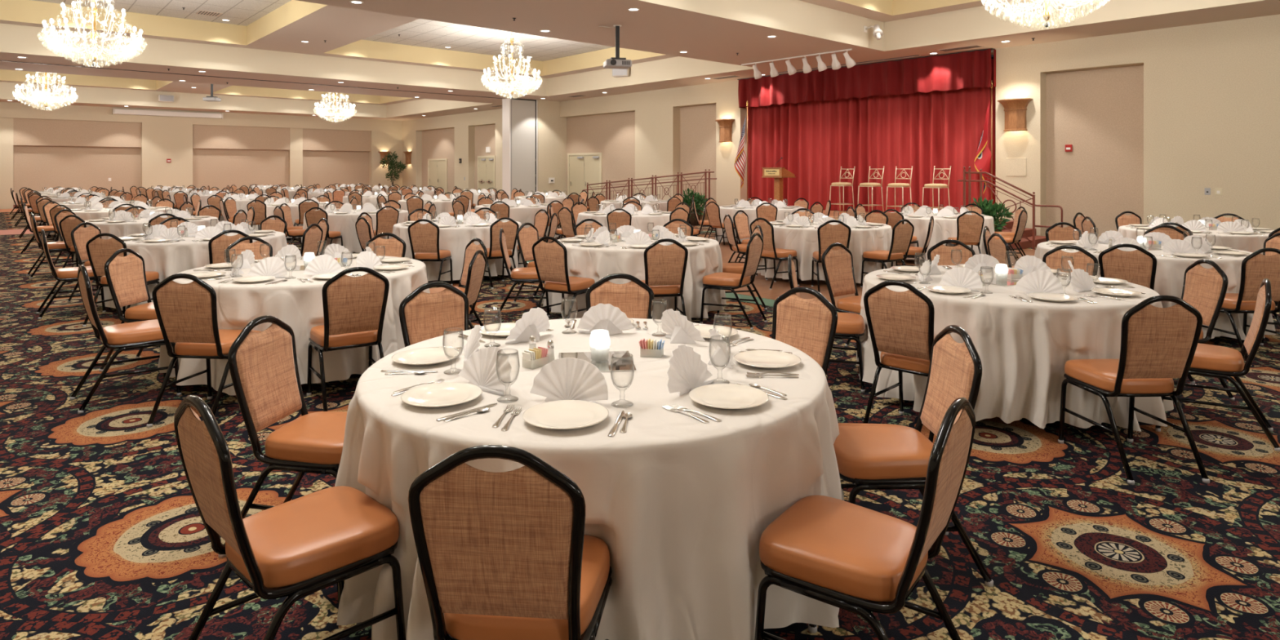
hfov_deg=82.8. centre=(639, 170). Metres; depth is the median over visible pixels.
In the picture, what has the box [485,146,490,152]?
exit sign
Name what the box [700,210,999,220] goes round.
stage
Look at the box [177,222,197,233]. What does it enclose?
napkin
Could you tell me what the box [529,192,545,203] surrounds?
banquet chair
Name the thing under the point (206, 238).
dinner plate
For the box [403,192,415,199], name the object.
banquet chair
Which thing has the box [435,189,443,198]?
banquet chair
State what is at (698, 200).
potted plant
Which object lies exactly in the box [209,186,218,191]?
banquet chair
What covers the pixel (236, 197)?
napkin
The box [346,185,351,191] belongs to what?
banquet chair
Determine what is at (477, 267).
banquet chair
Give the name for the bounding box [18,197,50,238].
banquet chair
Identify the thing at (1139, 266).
banquet chair
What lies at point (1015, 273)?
caddy
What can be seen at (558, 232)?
banquet chair
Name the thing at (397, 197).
banquet chair
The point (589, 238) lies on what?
napkin
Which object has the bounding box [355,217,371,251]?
banquet chair
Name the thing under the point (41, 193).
tablecloth
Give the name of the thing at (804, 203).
banquet chair
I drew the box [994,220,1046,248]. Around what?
steps
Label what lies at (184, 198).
banquet chair
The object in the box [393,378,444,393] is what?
fork
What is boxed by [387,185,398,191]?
banquet chair
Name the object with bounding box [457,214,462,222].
candle holder
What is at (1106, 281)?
dinner plate
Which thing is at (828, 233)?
banquet chair
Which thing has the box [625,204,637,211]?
napkin
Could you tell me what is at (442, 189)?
banquet chair
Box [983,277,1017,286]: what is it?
mirror
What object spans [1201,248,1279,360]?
banquet chair
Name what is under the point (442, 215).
napkin
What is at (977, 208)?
banquet chair
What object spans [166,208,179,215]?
napkin
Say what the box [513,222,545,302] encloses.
banquet chair
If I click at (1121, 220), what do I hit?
banquet chair
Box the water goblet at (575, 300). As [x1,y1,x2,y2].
[560,298,577,333]
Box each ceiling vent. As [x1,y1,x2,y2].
[195,10,222,16]
[567,94,585,97]
[712,75,742,79]
[778,54,920,73]
[937,44,984,52]
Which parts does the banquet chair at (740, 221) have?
frame, backrest, seat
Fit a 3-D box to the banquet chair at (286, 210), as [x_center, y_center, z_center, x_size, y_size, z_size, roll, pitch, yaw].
[-6.537,1.090,13.817,0.566,0.933,0.431,0,0,2]
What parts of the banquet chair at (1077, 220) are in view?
backrest, frame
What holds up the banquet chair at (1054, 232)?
on the floor at (104, 535)
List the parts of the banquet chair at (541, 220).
backrest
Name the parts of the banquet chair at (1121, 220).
backrest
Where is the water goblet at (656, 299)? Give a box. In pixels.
[650,298,667,336]
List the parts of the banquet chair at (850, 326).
backrest, frame, under frame, seat, leg, leg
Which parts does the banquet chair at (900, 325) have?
leg, backrest, frame, under frame, leg, seat, leg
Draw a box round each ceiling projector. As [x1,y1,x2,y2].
[202,84,221,101]
[598,24,631,69]
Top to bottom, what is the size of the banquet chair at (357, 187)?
0.933 m
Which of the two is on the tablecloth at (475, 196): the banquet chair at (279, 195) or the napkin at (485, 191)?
the napkin at (485, 191)
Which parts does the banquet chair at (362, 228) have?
backrest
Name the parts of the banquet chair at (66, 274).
leg, backrest, leg, frame, seat, under frame, leg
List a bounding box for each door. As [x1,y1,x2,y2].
[427,158,447,194]
[477,155,495,192]
[567,152,601,210]
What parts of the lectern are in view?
sign plate, moulding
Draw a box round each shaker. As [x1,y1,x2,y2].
[184,228,187,235]
[528,335,536,349]
[546,339,555,363]
[1108,239,1112,248]
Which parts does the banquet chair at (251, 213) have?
backrest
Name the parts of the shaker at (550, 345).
glass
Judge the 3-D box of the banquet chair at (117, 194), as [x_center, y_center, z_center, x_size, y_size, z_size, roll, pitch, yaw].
[-16.034,1.090,22.174,0.431,0.933,0.566,0,0,2]
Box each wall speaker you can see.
[157,94,173,102]
[612,67,630,77]
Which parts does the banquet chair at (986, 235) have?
frame, backrest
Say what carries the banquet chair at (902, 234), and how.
on the floor at (104, 535)
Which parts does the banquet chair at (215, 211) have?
backrest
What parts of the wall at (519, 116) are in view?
panel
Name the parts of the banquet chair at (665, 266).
seat, backrest, frame, under frame, leg, leg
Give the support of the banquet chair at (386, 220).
on the floor at (104, 535)
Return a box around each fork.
[391,382,442,395]
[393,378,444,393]
[429,346,463,349]
[492,404,514,427]
[501,407,521,431]
[662,404,709,423]
[671,404,721,422]
[725,337,750,344]
[726,338,753,346]
[745,374,799,377]
[746,372,799,375]
[1008,294,1027,302]
[1083,294,1120,300]
[1088,294,1124,299]
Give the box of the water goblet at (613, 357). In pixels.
[610,352,634,407]
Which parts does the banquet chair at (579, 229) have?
backrest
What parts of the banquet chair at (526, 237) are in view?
leg, frame, backrest, seat, under frame, leg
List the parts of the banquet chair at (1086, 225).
backrest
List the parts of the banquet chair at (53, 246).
leg, backrest, leg, frame, seat, under frame, leg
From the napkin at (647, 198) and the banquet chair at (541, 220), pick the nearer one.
the banquet chair at (541, 220)
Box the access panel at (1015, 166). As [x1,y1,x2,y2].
[1006,157,1026,176]
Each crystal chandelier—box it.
[14,71,75,110]
[41,0,142,66]
[315,92,355,122]
[483,35,540,97]
[991,0,1092,26]
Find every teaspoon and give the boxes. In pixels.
[384,371,426,374]
[443,408,489,422]
[619,413,631,432]
[745,348,782,351]
[749,383,786,395]
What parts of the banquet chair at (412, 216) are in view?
backrest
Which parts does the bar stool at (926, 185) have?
leg, seat, seat frame, leg, backrest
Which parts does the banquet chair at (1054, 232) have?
backrest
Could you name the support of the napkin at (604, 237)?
on the tablecloth at (589, 262)
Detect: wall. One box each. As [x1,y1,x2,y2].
[0,102,402,208]
[402,13,1279,235]
[422,64,1143,238]
[502,97,559,200]
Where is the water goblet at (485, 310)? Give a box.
[483,306,501,346]
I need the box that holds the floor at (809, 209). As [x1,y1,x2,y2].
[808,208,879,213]
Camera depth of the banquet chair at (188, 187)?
30.25 m
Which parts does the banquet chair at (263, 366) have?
leg, backrest, frame, under frame, leg, seat, leg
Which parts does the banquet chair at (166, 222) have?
backrest, frame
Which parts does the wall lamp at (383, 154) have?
crown moulding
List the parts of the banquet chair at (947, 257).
backrest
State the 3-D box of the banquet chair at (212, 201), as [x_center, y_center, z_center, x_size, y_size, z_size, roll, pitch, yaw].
[-10.752,1.090,18.622,0.431,0.933,0.566,0,0,1]
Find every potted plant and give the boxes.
[681,188,707,225]
[970,195,1013,231]
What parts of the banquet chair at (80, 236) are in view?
leg, frame, backrest, seat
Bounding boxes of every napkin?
[45,187,53,191]
[59,192,71,198]
[75,196,86,203]
[88,195,97,202]
[89,201,99,208]
[91,202,102,210]
[92,196,105,202]
[95,191,102,196]
[108,200,119,208]
[108,210,115,221]
[113,202,128,208]
[114,196,123,201]
[114,209,126,218]
[114,211,133,222]
[132,200,140,205]
[137,201,149,208]
[139,208,155,217]
[143,224,167,236]
[144,226,154,239]
[146,211,167,220]
[157,226,181,240]
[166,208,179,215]
[175,210,191,217]
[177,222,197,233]
[195,226,222,238]
[201,190,209,194]
[210,190,217,195]
[214,220,236,230]
[228,194,240,199]
[230,249,254,270]
[230,254,244,276]
[235,223,246,234]
[238,193,246,198]
[240,222,254,233]
[245,194,256,199]
[247,256,287,278]
[263,198,271,204]
[273,198,285,204]
[274,244,301,262]
[281,197,289,203]
[293,198,303,204]
[303,254,342,276]
[310,197,319,203]
[312,188,320,192]
[324,204,336,210]
[324,243,354,260]
[325,204,333,213]
[337,204,351,212]
[341,203,353,208]
[355,251,382,268]
[361,204,377,213]
[362,191,371,196]
[362,202,376,208]
[365,246,373,253]
[377,191,386,195]
[419,214,431,223]
[422,195,432,199]
[435,212,449,222]
[438,195,448,200]
[438,215,456,226]
[458,346,511,395]
[462,211,480,221]
[463,324,482,362]
[466,215,483,225]
[482,189,488,194]
[485,212,489,222]
[488,213,497,223]
[501,198,509,204]
[505,307,550,343]
[506,200,516,205]
[520,198,527,204]
[523,199,533,206]
[529,357,608,404]
[547,191,553,195]
[552,191,559,197]
[577,303,634,335]
[586,227,595,242]
[592,226,607,239]
[594,230,610,245]
[598,204,603,213]
[601,205,611,214]
[608,204,615,210]
[613,225,635,237]
[616,195,622,201]
[619,206,634,213]
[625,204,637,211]
[625,231,651,244]
[636,194,644,199]
[640,205,653,214]
[644,195,653,201]
[652,225,668,237]
[661,308,705,343]
[662,231,678,244]
[666,344,713,395]
[677,226,687,241]
[707,328,736,368]
[738,200,750,208]
[751,199,760,205]
[759,200,769,205]
[771,199,778,206]
[777,200,786,208]
[782,213,794,224]
[792,216,809,226]
[793,213,799,219]
[809,212,825,222]
[817,217,838,226]
[838,213,850,222]
[846,215,858,226]
[857,214,866,225]
[901,205,913,213]
[902,206,908,215]
[913,208,927,217]
[917,260,932,282]
[919,205,933,213]
[928,254,942,275]
[937,208,954,217]
[939,266,982,291]
[944,205,957,214]
[960,206,972,214]
[960,208,968,214]
[964,253,999,272]
[1013,254,1053,275]
[1013,270,1064,293]
[1065,260,1074,282]
[1070,268,1096,292]
[1075,233,1097,249]
[1077,231,1088,241]
[1097,230,1123,243]
[1111,237,1140,251]
[1144,231,1171,245]
[1147,216,1159,226]
[1148,217,1168,226]
[1162,239,1195,254]
[1168,216,1183,226]
[1182,219,1206,232]
[1183,235,1213,249]
[1197,236,1212,253]
[1200,217,1221,227]
[1217,221,1244,232]
[1234,218,1253,230]
[1244,220,1254,232]
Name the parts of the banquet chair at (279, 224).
backrest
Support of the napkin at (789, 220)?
on the tablecloth at (804, 241)
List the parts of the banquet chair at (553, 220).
backrest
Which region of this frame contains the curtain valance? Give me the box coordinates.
[737,48,995,108]
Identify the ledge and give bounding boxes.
[0,0,1016,105]
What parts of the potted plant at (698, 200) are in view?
pot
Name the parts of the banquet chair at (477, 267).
leg, backrest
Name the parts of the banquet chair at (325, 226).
backrest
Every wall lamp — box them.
[378,151,391,164]
[403,151,412,164]
[715,119,734,142]
[997,97,1032,131]
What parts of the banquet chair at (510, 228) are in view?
leg, under frame, seat, frame, leg, backrest, leg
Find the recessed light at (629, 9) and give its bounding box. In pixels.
[626,8,639,11]
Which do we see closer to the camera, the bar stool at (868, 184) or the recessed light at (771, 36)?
the recessed light at (771, 36)
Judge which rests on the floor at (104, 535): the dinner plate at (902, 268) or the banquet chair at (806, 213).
the banquet chair at (806, 213)
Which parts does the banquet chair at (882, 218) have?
backrest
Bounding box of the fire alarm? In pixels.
[1065,144,1072,151]
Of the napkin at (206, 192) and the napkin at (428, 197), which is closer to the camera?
the napkin at (428, 197)
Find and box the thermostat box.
[548,177,554,183]
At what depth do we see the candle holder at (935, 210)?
12.59 m
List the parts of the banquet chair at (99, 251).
leg, backrest, frame, leg, under frame, leg, seat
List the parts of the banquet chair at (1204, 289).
leg, seat, backrest, frame, leg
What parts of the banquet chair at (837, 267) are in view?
backrest, frame, leg, seat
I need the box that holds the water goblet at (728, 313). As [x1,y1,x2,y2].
[713,313,732,351]
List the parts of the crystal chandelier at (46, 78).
stem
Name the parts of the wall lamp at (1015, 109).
crown moulding, moulding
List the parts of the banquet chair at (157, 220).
backrest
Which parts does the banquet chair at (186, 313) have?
leg, backrest, frame, under frame, leg, seat, leg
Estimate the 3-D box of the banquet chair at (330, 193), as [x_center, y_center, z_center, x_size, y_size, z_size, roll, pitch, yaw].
[-9.274,1.090,22.169,0.566,0.933,0.431,0,0,3]
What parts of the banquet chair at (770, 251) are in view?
backrest, frame, leg, leg, under frame, seat, leg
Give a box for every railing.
[582,168,716,211]
[957,166,1062,249]
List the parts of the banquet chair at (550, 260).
leg, backrest, frame, under frame, leg, seat, leg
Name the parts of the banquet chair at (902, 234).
leg, under frame, seat, frame, backrest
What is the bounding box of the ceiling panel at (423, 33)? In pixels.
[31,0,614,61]
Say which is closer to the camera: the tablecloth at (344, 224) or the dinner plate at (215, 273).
the dinner plate at (215, 273)
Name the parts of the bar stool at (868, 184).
leg, seat, foot rail, leg, backrest, leg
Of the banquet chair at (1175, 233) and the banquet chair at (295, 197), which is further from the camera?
the banquet chair at (295, 197)
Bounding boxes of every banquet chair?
[9,187,25,213]
[10,190,30,219]
[13,192,41,226]
[18,186,26,212]
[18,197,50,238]
[21,188,31,214]
[21,203,58,253]
[22,189,34,217]
[26,190,40,215]
[26,191,39,224]
[26,213,78,278]
[28,193,45,225]
[35,195,53,235]
[35,228,106,319]
[36,198,55,239]
[42,200,61,239]
[48,204,71,254]
[53,208,75,266]
[56,214,86,280]
[67,222,101,302]
[68,191,78,196]
[69,264,182,413]
[76,192,93,198]
[82,233,159,326]
[84,194,98,201]
[88,186,97,191]
[97,188,109,195]
[98,197,117,202]
[98,248,160,371]
[100,199,115,208]
[108,189,117,195]
[112,204,138,212]
[113,190,126,196]
[120,191,132,200]
[124,205,146,215]
[129,186,137,197]
[133,194,148,204]
[135,186,148,205]
[137,188,150,204]
[145,187,154,200]
[146,273,260,427]
[148,213,181,227]
[150,195,162,207]
[151,188,163,200]
[154,191,176,208]
[155,198,174,208]
[159,217,190,228]
[161,190,169,201]
[173,191,187,209]
[173,395,405,639]
[179,201,193,216]
[182,194,196,216]
[186,185,195,190]
[190,193,201,210]
[195,199,201,216]
[197,204,221,221]
[207,195,223,215]
[208,230,253,264]
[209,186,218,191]
[215,191,227,198]
[218,315,346,558]
[219,199,233,222]
[223,197,236,218]
[225,236,272,262]
[230,184,236,193]
[232,208,247,225]
[234,188,244,194]
[239,185,248,198]
[245,206,254,226]
[246,200,266,230]
[248,190,256,194]
[253,186,259,194]
[254,194,271,202]
[257,189,262,196]
[259,215,287,235]
[263,195,279,203]
[265,186,276,195]
[269,191,283,198]
[273,205,306,246]
[278,203,302,244]
[280,188,290,202]
[283,187,290,201]
[293,193,300,199]
[293,199,319,241]
[295,189,307,199]
[297,186,308,191]
[300,191,306,197]
[300,223,323,256]
[304,207,342,245]
[306,266,389,411]
[315,195,330,202]
[317,217,328,255]
[323,191,329,198]
[324,200,343,209]
[325,191,333,203]
[328,184,336,190]
[332,188,345,204]
[340,186,348,191]
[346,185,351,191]
[347,191,362,208]
[349,190,362,195]
[350,197,357,209]
[354,184,363,191]
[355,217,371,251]
[356,212,374,249]
[361,186,371,191]
[364,205,399,251]
[365,232,406,257]
[376,194,383,208]
[377,195,386,208]
[381,200,400,209]
[386,189,399,194]
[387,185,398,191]
[387,191,401,203]
[399,281,468,346]
[401,187,413,195]
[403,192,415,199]
[406,195,423,213]
[408,208,432,221]
[408,218,453,285]
[408,444,612,639]
[417,191,423,198]
[423,200,433,211]
[428,203,435,218]
[429,237,487,329]
[434,186,444,195]
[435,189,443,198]
[444,192,456,198]
[448,195,469,217]
[452,187,462,193]
[452,200,465,219]
[460,190,475,208]
[464,249,486,328]
[471,192,486,210]
[474,207,497,219]
[477,196,493,205]
[484,217,519,288]
[489,200,509,219]
[494,189,506,200]
[495,227,551,317]
[496,191,502,200]
[501,192,509,199]
[510,187,517,199]
[513,190,524,197]
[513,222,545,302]
[517,213,558,265]
[525,195,538,204]
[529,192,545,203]
[532,235,595,319]
[533,208,549,240]
[545,200,563,238]
[549,204,565,239]
[556,196,573,238]
[558,198,584,239]
[558,206,574,237]
[567,192,578,204]
[571,201,587,226]
[573,218,603,236]
[577,195,582,204]
[579,190,587,204]
[585,273,653,319]
[587,195,599,211]
[594,193,605,204]
[606,208,631,234]
[622,196,639,204]
[622,200,642,210]
[632,193,646,199]
[640,238,688,315]
[662,218,693,235]
[666,196,680,211]
[669,207,688,223]
[672,193,684,204]
[675,202,690,222]
[688,195,693,228]
[693,199,717,240]
[693,204,706,236]
[699,232,767,329]
[704,197,716,237]
[706,201,737,244]
[716,225,767,311]
[723,213,768,279]
[733,209,751,262]
[746,196,762,204]
[748,217,799,289]
[754,397,975,639]
[755,202,777,222]
[771,286,837,376]
[787,253,865,392]
[791,208,814,218]
[794,197,808,211]
[809,201,823,213]
[811,219,851,293]
[821,242,862,346]
[824,200,831,217]
[833,324,993,586]
[846,206,857,220]
[854,203,866,220]
[860,218,914,287]
[862,280,934,442]
[864,209,888,224]
[883,208,919,264]
[890,216,933,266]
[901,202,920,212]
[927,239,975,265]
[945,210,984,253]
[964,204,982,213]
[982,226,1014,267]
[986,232,1011,267]
[993,209,1027,261]
[994,206,1026,258]
[1042,244,1098,275]
[1045,222,1081,241]
[1057,295,1209,484]
[1073,212,1086,234]
[1081,216,1097,238]
[1097,244,1156,289]
[1115,211,1142,231]
[1143,224,1187,239]
[1155,278,1279,451]
[1159,222,1192,235]
[1181,258,1235,400]
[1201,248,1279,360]
[1213,213,1246,222]
[1259,300,1279,345]
[1262,232,1279,309]
[1268,227,1279,237]
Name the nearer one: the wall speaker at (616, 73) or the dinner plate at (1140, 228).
the dinner plate at (1140, 228)
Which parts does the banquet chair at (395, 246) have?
backrest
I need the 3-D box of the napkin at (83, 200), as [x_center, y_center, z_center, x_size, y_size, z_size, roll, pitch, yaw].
[-13.154,0.709,17.117,0.276,0.149,0.097,0,0,3]
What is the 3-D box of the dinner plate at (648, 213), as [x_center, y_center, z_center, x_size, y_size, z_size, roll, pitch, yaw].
[0.270,0.773,12.794,0.269,0.022,0.269,0,0,39]
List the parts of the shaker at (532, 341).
glass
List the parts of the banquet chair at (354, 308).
leg, leg, under frame, seat, frame, backrest, leg, leg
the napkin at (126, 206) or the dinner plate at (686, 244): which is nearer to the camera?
the dinner plate at (686, 244)
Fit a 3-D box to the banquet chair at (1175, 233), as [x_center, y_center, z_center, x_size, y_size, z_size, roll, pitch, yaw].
[5.837,1.087,8.114,0.436,0.926,0.573,0,0,42]
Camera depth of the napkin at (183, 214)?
11.59 m
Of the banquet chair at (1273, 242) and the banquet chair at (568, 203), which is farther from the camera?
the banquet chair at (568, 203)
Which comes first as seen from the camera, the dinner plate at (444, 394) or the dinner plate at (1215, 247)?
the dinner plate at (444, 394)
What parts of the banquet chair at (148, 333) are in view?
leg, backrest, leg, frame, seat, under frame, leg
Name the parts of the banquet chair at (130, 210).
backrest, frame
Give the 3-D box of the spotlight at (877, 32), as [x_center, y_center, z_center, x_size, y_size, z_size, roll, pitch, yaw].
[5.137,-3.005,15.897,0.240,0.364,0.478,0,0,-25]
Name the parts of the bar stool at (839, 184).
leg, seat, foot rail, leg, backrest, leg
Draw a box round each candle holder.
[197,225,205,231]
[302,252,315,267]
[355,204,360,211]
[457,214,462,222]
[589,328,610,361]
[933,208,937,215]
[995,263,1008,281]
[1136,235,1146,248]
[1198,219,1205,226]
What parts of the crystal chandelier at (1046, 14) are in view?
arm, arm, arm, arm, arm, arm, stem, arm, arm, arm, arm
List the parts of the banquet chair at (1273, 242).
frame, backrest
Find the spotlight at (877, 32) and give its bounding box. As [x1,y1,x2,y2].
[863,24,882,39]
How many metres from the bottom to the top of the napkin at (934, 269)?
0.148 m
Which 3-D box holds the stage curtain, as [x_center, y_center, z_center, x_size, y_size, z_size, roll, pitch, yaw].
[5.736,-0.730,19.259,0.373,3.640,7.841,0,0,-42]
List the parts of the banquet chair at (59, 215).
leg, frame, backrest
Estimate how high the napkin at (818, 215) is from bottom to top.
0.148 m
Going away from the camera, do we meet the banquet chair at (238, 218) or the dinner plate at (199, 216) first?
the banquet chair at (238, 218)
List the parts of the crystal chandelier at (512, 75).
stem, arm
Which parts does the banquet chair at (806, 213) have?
frame, backrest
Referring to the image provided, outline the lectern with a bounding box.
[761,156,795,201]
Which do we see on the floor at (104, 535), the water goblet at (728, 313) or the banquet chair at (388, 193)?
the banquet chair at (388, 193)
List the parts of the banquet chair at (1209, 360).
leg, under frame, seat, frame, leg, leg, backrest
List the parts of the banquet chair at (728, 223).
backrest, leg, frame, seat, under frame, leg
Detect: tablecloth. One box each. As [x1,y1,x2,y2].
[29,191,93,208]
[33,193,105,216]
[37,196,119,224]
[45,201,143,235]
[57,207,173,241]
[73,216,219,266]
[96,230,287,310]
[157,255,430,395]
[169,191,188,203]
[174,194,215,216]
[207,198,254,222]
[245,202,334,238]
[252,187,266,196]
[265,190,296,200]
[300,208,408,254]
[307,191,350,201]
[334,318,844,639]
[342,195,404,208]
[357,188,399,195]
[391,219,524,280]
[398,190,444,199]
[398,198,471,218]
[450,192,495,208]
[474,204,559,238]
[514,195,567,204]
[542,234,726,320]
[576,210,670,234]
[600,200,666,211]
[715,204,804,242]
[755,221,896,283]
[856,265,1173,431]
[902,212,994,260]
[1034,240,1275,340]
[1117,225,1271,254]
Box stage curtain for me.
[747,58,995,213]
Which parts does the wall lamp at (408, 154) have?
crown moulding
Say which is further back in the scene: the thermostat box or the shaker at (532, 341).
the thermostat box
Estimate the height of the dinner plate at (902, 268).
0.022 m
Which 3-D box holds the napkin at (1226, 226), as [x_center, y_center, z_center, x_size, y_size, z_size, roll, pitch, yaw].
[7.410,0.714,9.121,0.281,0.140,0.097,0,0,24]
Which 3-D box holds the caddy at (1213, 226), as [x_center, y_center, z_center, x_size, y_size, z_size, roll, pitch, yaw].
[7.670,0.750,9.711,0.104,0.068,0.056,0,0,14]
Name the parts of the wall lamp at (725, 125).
crown moulding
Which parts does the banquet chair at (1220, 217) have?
backrest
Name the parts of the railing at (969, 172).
post, post, post, rail, crossed panel, hand rail, post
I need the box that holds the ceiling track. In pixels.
[0,60,504,98]
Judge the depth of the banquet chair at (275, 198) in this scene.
17.83 m
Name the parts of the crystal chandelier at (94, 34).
arm, arm, arm, arm, arm, arm, arm, arm, arm, arm, arm, arm, arm, arm, stem, arm, arm, arm, arm, arm, arm, arm, arm, arm, arm, arm, arm, arm, arm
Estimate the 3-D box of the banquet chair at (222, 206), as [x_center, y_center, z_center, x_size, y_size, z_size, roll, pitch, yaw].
[-8.968,1.090,16.038,0.566,0.933,0.431,0,0,-40]
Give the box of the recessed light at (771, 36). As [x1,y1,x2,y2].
[766,35,777,37]
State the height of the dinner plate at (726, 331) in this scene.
0.022 m
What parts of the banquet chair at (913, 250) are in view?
under frame, seat, leg, frame, backrest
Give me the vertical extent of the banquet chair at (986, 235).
0.926 m
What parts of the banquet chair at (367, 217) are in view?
backrest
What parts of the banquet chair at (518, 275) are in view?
backrest, leg, frame, seat, under frame, leg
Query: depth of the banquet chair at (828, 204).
15.25 m
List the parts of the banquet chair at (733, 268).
seat, under frame, backrest, frame, leg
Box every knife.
[380,369,437,373]
[435,403,497,421]
[458,333,485,342]
[569,319,576,329]
[608,409,625,436]
[737,383,787,399]
[962,293,983,297]
[1078,297,1094,303]
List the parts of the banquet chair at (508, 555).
backrest, seat, leg, under frame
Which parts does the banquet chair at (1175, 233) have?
backrest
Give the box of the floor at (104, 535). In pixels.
[0,208,1279,639]
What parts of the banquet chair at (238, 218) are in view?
backrest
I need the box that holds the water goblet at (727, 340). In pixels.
[708,335,730,383]
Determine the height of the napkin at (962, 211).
0.149 m
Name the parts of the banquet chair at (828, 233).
leg, seat, leg, frame, backrest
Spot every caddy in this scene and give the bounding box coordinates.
[333,257,347,266]
[521,346,548,369]
[612,235,620,242]
[639,337,664,358]
[648,233,657,239]
[978,274,984,286]
[1007,268,1022,279]
[1147,240,1161,247]
[1208,223,1218,229]
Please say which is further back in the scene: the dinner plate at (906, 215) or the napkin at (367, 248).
the dinner plate at (906, 215)
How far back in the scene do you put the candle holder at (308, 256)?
5.80 m
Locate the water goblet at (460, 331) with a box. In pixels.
[442,327,463,373]
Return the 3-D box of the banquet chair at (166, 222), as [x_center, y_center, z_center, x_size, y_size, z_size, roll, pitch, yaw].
[-6.043,1.087,9.550,0.573,0.926,0.436,0,0,44]
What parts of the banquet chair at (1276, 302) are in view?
leg, under frame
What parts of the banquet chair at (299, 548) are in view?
backrest, leg, leg, under frame, seat, leg, leg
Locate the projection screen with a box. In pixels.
[112,108,222,119]
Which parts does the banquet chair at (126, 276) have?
leg, frame, backrest, leg, seat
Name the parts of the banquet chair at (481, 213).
backrest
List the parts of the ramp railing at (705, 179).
post, crossed panel, post, post, crossed panel, post, post, crossed panel, hand rail, rail, post, post, crossed panel, post, post, crossed panel, post, post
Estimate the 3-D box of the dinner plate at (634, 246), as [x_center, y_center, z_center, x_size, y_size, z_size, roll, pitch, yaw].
[0.010,0.773,7.357,0.269,0.022,0.269,0,0,4]
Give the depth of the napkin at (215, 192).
22.78 m
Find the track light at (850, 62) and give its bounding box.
[741,48,856,79]
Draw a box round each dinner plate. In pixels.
[82,209,99,211]
[87,219,107,222]
[104,220,126,222]
[119,236,141,240]
[128,233,146,236]
[142,239,171,242]
[154,206,168,208]
[183,217,202,219]
[187,271,226,278]
[191,215,210,217]
[200,237,212,240]
[204,262,233,268]
[232,275,275,283]
[247,233,269,236]
[253,230,275,233]
[312,272,352,279]
[333,212,348,213]
[347,253,358,258]
[373,264,408,271]
[379,257,410,262]
[391,346,459,365]
[400,382,482,407]
[437,224,452,227]
[471,223,490,226]
[480,322,515,337]
[522,400,608,429]
[560,238,584,242]
[575,235,593,238]
[578,242,604,246]
[583,211,597,213]
[591,213,606,214]
[627,244,649,248]
[648,213,662,214]
[679,242,698,246]
[686,237,710,241]
[688,383,768,409]
[694,324,737,339]
[733,350,800,368]
[770,222,786,225]
[785,224,804,227]
[853,225,873,228]
[866,222,885,226]
[875,273,915,281]
[890,266,920,272]
[906,215,923,217]
[925,285,971,294]
[942,216,958,218]
[955,263,964,267]
[1026,292,1078,302]
[1048,240,1076,244]
[1050,268,1060,273]
[1053,244,1084,248]
[1090,288,1142,297]
[1091,276,1128,284]
[1128,224,1148,226]
[1134,226,1153,229]
[1172,253,1209,257]
[1190,230,1204,233]
[1210,245,1231,249]
[1213,250,1249,255]
[1227,231,1255,234]
[1253,227,1271,230]
[1257,230,1273,232]
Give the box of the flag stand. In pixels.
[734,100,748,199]
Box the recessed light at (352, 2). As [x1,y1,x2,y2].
[349,0,363,4]
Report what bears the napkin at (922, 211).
on the tablecloth at (944, 228)
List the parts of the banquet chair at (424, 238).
backrest, frame, seat, under frame, leg, leg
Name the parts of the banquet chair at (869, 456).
leg, seat, under frame, frame, leg, backrest, leg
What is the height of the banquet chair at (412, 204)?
0.933 m
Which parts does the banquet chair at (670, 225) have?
backrest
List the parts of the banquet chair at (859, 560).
leg, leg, seat, under frame, leg, leg, backrest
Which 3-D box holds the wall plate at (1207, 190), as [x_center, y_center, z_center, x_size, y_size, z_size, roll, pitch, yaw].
[10.476,0.390,13.410,0.022,0.130,0.090,0,0,-42]
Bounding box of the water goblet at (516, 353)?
[495,348,519,402]
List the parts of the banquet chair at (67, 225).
leg, seat, backrest, frame, under frame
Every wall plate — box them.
[1204,187,1210,195]
[1214,187,1222,195]
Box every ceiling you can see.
[0,0,981,103]
[0,0,1279,120]
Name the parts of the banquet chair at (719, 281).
leg, seat, under frame, frame, leg, backrest, leg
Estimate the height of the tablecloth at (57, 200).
0.713 m
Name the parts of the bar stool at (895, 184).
leg, seat frame, seat, leg, backrest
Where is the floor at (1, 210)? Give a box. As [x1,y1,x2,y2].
[0,208,22,212]
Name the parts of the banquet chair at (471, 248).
seat, backrest, frame, leg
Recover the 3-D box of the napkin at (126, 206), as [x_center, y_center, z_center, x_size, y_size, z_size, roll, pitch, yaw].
[-10.164,0.709,14.247,0.276,0.149,0.097,0,0,-23]
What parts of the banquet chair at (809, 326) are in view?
backrest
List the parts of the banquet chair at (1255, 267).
leg, under frame, leg, seat, frame, backrest, leg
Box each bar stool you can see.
[829,166,855,213]
[857,166,884,213]
[885,165,912,212]
[922,165,951,211]
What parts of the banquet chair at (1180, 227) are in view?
backrest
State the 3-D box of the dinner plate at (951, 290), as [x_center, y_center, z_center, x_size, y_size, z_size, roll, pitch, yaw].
[1.984,0.773,4.673,0.269,0.022,0.269,0,0,-15]
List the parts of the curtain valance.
curtain rail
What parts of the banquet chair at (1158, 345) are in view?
leg, leg, seat, under frame, leg, frame, backrest, leg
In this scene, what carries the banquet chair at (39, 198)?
on the floor at (104, 535)
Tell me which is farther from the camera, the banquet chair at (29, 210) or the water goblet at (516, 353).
the banquet chair at (29, 210)
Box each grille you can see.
[160,94,173,101]
[612,68,626,75]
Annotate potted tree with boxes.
[380,151,406,185]

